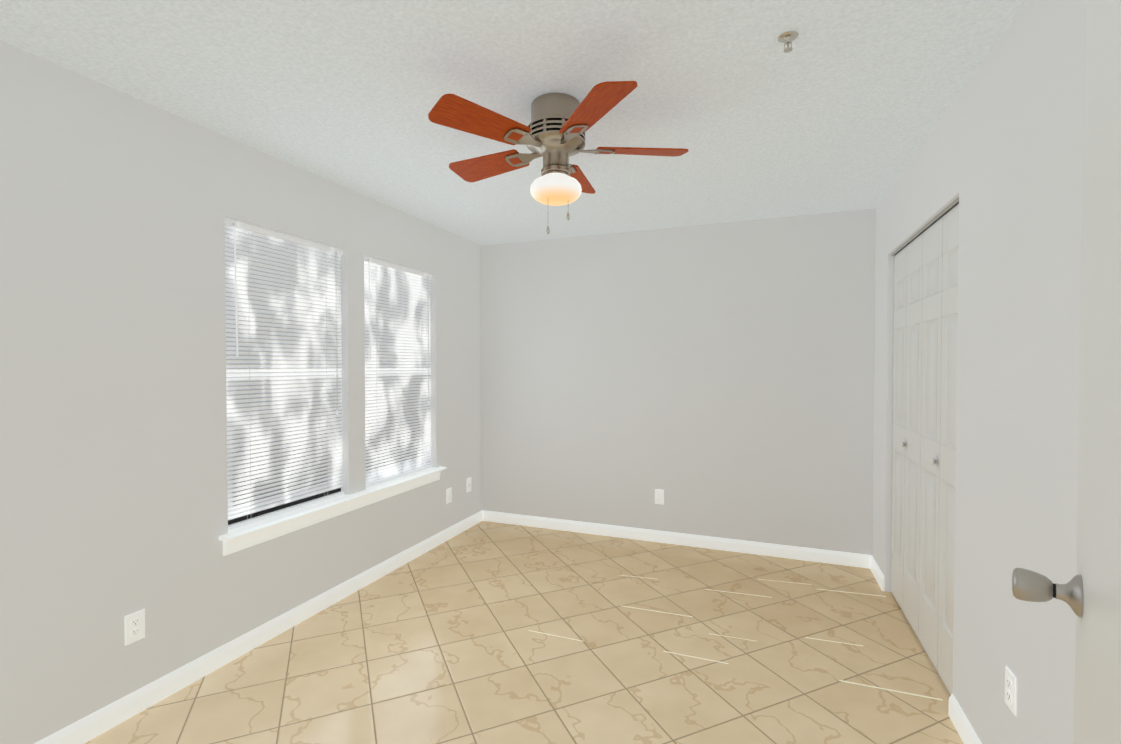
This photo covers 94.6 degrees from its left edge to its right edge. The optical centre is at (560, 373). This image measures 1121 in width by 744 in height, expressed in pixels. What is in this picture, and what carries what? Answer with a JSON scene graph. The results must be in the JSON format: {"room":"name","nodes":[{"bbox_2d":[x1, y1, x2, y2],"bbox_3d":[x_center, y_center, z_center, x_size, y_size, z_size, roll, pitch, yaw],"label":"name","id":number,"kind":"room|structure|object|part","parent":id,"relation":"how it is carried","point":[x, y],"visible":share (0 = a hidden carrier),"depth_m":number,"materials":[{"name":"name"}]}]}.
{"room":"empty bedroom","nodes":[
{"label":"empty bedroom","id":0,"kind":"room"},
{"bbox_2d":[0,40,481,743],"bbox_3d":[-1.661,0.126,2.307,0.140,2.440,5.246,0,1,21],"label":"wall","id":1,"kind":"structure","parent":0,"point":[116,208],"depth_m":2.08,"materials":[{"name":"paint"}]},
{"bbox_2d":[124,609,144,645],"bbox_3d":[-1.687,1.005,2.051,0.008,0.115,0.070,0,1,21],"label":"electrical outlet","id":2,"kind":"object","parent":1,"relation":"attached to","point":[134,627],"visible":1,"depth_m":2.05,"materials":[{"name":"white plastic"}]},
{"bbox_2d":[34,511,482,743],"bbox_3d":[-1.590,1.302,2.299,0.013,0.089,4.966,0,1,21],"label":"baseboard","id":3,"kind":"structure","parent":1,"relation":"attached to","point":[84,730],"depth_m":2.40,"materials":[{"name":"white"}]},
{"bbox_2d":[227,414,339,523],"bbox_3d":[-1.494,0.000,2.784,0.075,1.475,0.760,0,1,21],"label":"window","id":4,"kind":"structure","parent":1,"relation":"in","point":[279,473],"depth_m":2.79,"materials":[{"name":"white glass"}]},
{"bbox_2d":[225,218,343,529],"bbox_3d":[-1.442,0.001,2.764,0.049,1.468,0.744,0,1,21],"label":"window blind","id":5,"kind":"object","parent":4,"relation":"attached to","point":[283,297],"visible":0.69,"depth_m":2.71,"materials":[{"name":"white plastic"}]},
{"bbox_2d":[219,466,446,555],"bbox_3d":[-1.270,0.779,3.196,0.166,0.097,1.755,0,1,21],"label":"window sill","id":6,"kind":"structure","parent":1,"relation":"attached to","point":[242,537],"depth_m":2.87,"materials":[{"name":"white"}]},
{"bbox_2d":[365,402,428,483],"bbox_3d":[-1.169,-0.014,3.623,0.075,1.475,0.760,0,1,21],"label":"window","id":7,"kind":"structure","parent":1,"relation":"in","point":[395,450],"depth_m":3.66,"materials":[{"name":"white glass"}]},
{"bbox_2d":[364,256,432,487],"bbox_3d":[-1.116,-0.013,3.603,0.047,1.468,0.744,0,1,21],"label":"window blind","id":8,"kind":"object","parent":7,"relation":"attached to","point":[397,303],"visible":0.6,"depth_m":3.58,"materials":[{"name":"white plastic"}]},
{"bbox_2d":[446,487,451,503],"bbox_3d":[-0.885,0.971,4.119,0.008,0.115,0.070,0,1,21],"label":"electrical outlet","id":9,"kind":"object","parent":1,"relation":"attached to","point":[448,495],"visible":1,"depth_m":4.11,"materials":[{"name":"white plastic"}]},
{"bbox_2d":[467,477,470,491],"bbox_3d":[-0.773,0.946,4.397,0.016,0.115,0.070,0,1,21],"label":"outlet","id":10,"kind":"object","parent":1,"relation":"attached to","point":[468,484],"visible":1,"depth_m":4.39,"materials":[{"name":"white plastic"}]},
{"bbox_2d":[0,0,1026,245],"bbox_3d":[0.192,-1.142,1.568,4.115,0.120,5.246,0,1,21],"label":"ceiling","id":11,"kind":"structure","parent":0,"point":[842,104],"depth_m":1.94,"materials":[{"name":"white paint"}]},
{"bbox_2d":[428,81,687,233],"bbox_3d":[-0.025,-0.824,2.127,1.039,0.535,1.031,0,1,21],"label":"fan","id":12,"kind":"object","parent":11,"relation":"hanging from","point":[552,133],"visible":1,"depth_m":2.01,"materials":[{"name":"brown wood"}]},
{"bbox_3d":[-0.009,-0.701,2.070,0.082,0.291,0.064,0,1,21],"label":"chain","id":13,"kind":"part","parent":12,"relation":"part of","materials":[{"name":"silver metal"}]},
{"bbox_2d":[778,31,797,52],"bbox_3d":[0.732,-1.062,1.663,0.060,0.044,0.060,0,1,21],"label":"sprinkler head","id":14,"kind":"object","parent":11,"relation":"attached to","point":[787,38],"visible":1,"depth_m":1.66},
{"bbox_2d":[85,521,963,743],"bbox_3d":[-0.022,1.416,1.694,4.575,0.120,5.246,0,1,21],"label":"floor","id":15,"kind":"structure","parent":0,"point":[440,644],"depth_m":2.42,"materials":[{"name":"tile"}]},
{"bbox_2d":[528,575,942,700],"bbox_3d":[0.896,1.335,2.906,1.830,0.001,1.164,0,1,21],"label":"sunlight","id":16,"kind":"object","parent":15,"relation":"on","point":[753,640],"visible":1,"depth_m":2.61,"materials":[{"name":"beige"}]},
{"bbox_2d":[482,208,874,554],"bbox_3d":[0.737,0.096,4.115,3.025,2.440,0.140,0,1,21],"label":"wall","id":17,"kind":"structure","parent":0,"point":[714,380],"depth_m":3.94,"materials":[{"name":"paint"}]},
{"bbox_2d":[655,489,663,504],"bbox_3d":[0.771,0.962,4.037,0.070,0.115,0.008,0,1,21],"label":"electrical outlet","id":18,"kind":"object","parent":17,"relation":"attached to","point":[659,496],"visible":1,"depth_m":4.04,"materials":[{"name":"white plastic"}]},
{"bbox_2d":[482,510,871,568],"bbox_3d":[0.709,1.272,4.064,3.025,0.089,0.013,0,1,21],"label":"baseboard","id":19,"kind":"structure","parent":17,"relation":"attached to","point":[800,553],"depth_m":3.95,"materials":[{"name":"white"}]},
{"bbox_2d":[872,0,1085,743],"bbox_3d":[1.290,0.145,1.164,0.140,2.440,5.246,0,1,21],"label":"wall","id":20,"kind":"structure","parent":0,"point":[1000,153],"depth_m":1.58,"materials":[{"name":"paint"}]},
{"bbox_2d":[870,556,884,590],"bbox_3d":[2.046,1.284,3.346,0.013,0.089,0.386,0,1,21],"label":"baseboard","id":21,"kind":"structure","parent":20,"relation":"attached to","point":[877,573],"depth_m":3.30,"materials":[{"name":"white"}]},
{"bbox_2d":[890,203,958,694],"bbox_3d":[1.792,0.315,2.574,0.060,2.028,1.195,0,1,21],"label":"closet doors","id":22,"kind":"structure","parent":20,"relation":"in","point":[925,313],"depth_m":2.48,"materials":[{"name":"white wood"}]},
{"bbox_3d":[1.779,0.391,2.581,0.030,0.033,0.572,0,1,21],"label":"knob","id":23,"kind":"part","parent":22,"relation":"part of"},
{"bbox_2d":[891,197,958,255],"bbox_3d":[1.800,-0.708,2.554,0.040,0.012,1.205,0,1,21],"label":"track rail","id":24,"kind":"object","parent":20,"relation":"attached to","point":[953,204],"visible":0.36,"depth_m":2.44,"materials":[{"name":"silver metal"}]},
{"bbox_2d":[948,694,981,743],"bbox_3d":[0.931,1.332,0.469,0.013,0.089,3.375,0,1,21],"label":"baseboard","id":25,"kind":"structure","parent":20,"relation":"attached to","point":[963,726],"depth_m":1.92,"materials":[{"name":"white"}]},
{"bbox_2d":[1005,665,1016,716],"bbox_3d":[1.361,0.958,1.565,0.008,0.115,0.070,0,1,21],"label":"electrical outlet","id":26,"kind":"object","parent":20,"relation":"attached to","point":[1010,689],"visible":1,"depth_m":1.55,"materials":[{"name":"white plastic"}]},
{"bbox_2d":[1012,0,1120,743],"bbox_3d":[0.678,0.351,0.565,0.362,2.032,0.779,0,1,21],"label":"entry door","id":27,"kind":"structure","parent":20,"relation":"in","point":[1089,593],"depth_m":0.72,"materials":[{"name":"white wood"}]},
{"bbox_3d":[0.868,0.365,0.837,0.205,0.067,0.112,0,1,21],"label":"knob","id":28,"kind":"part","parent":27,"relation":"part of","materials":[{"name":"grey metal"}]}
]}

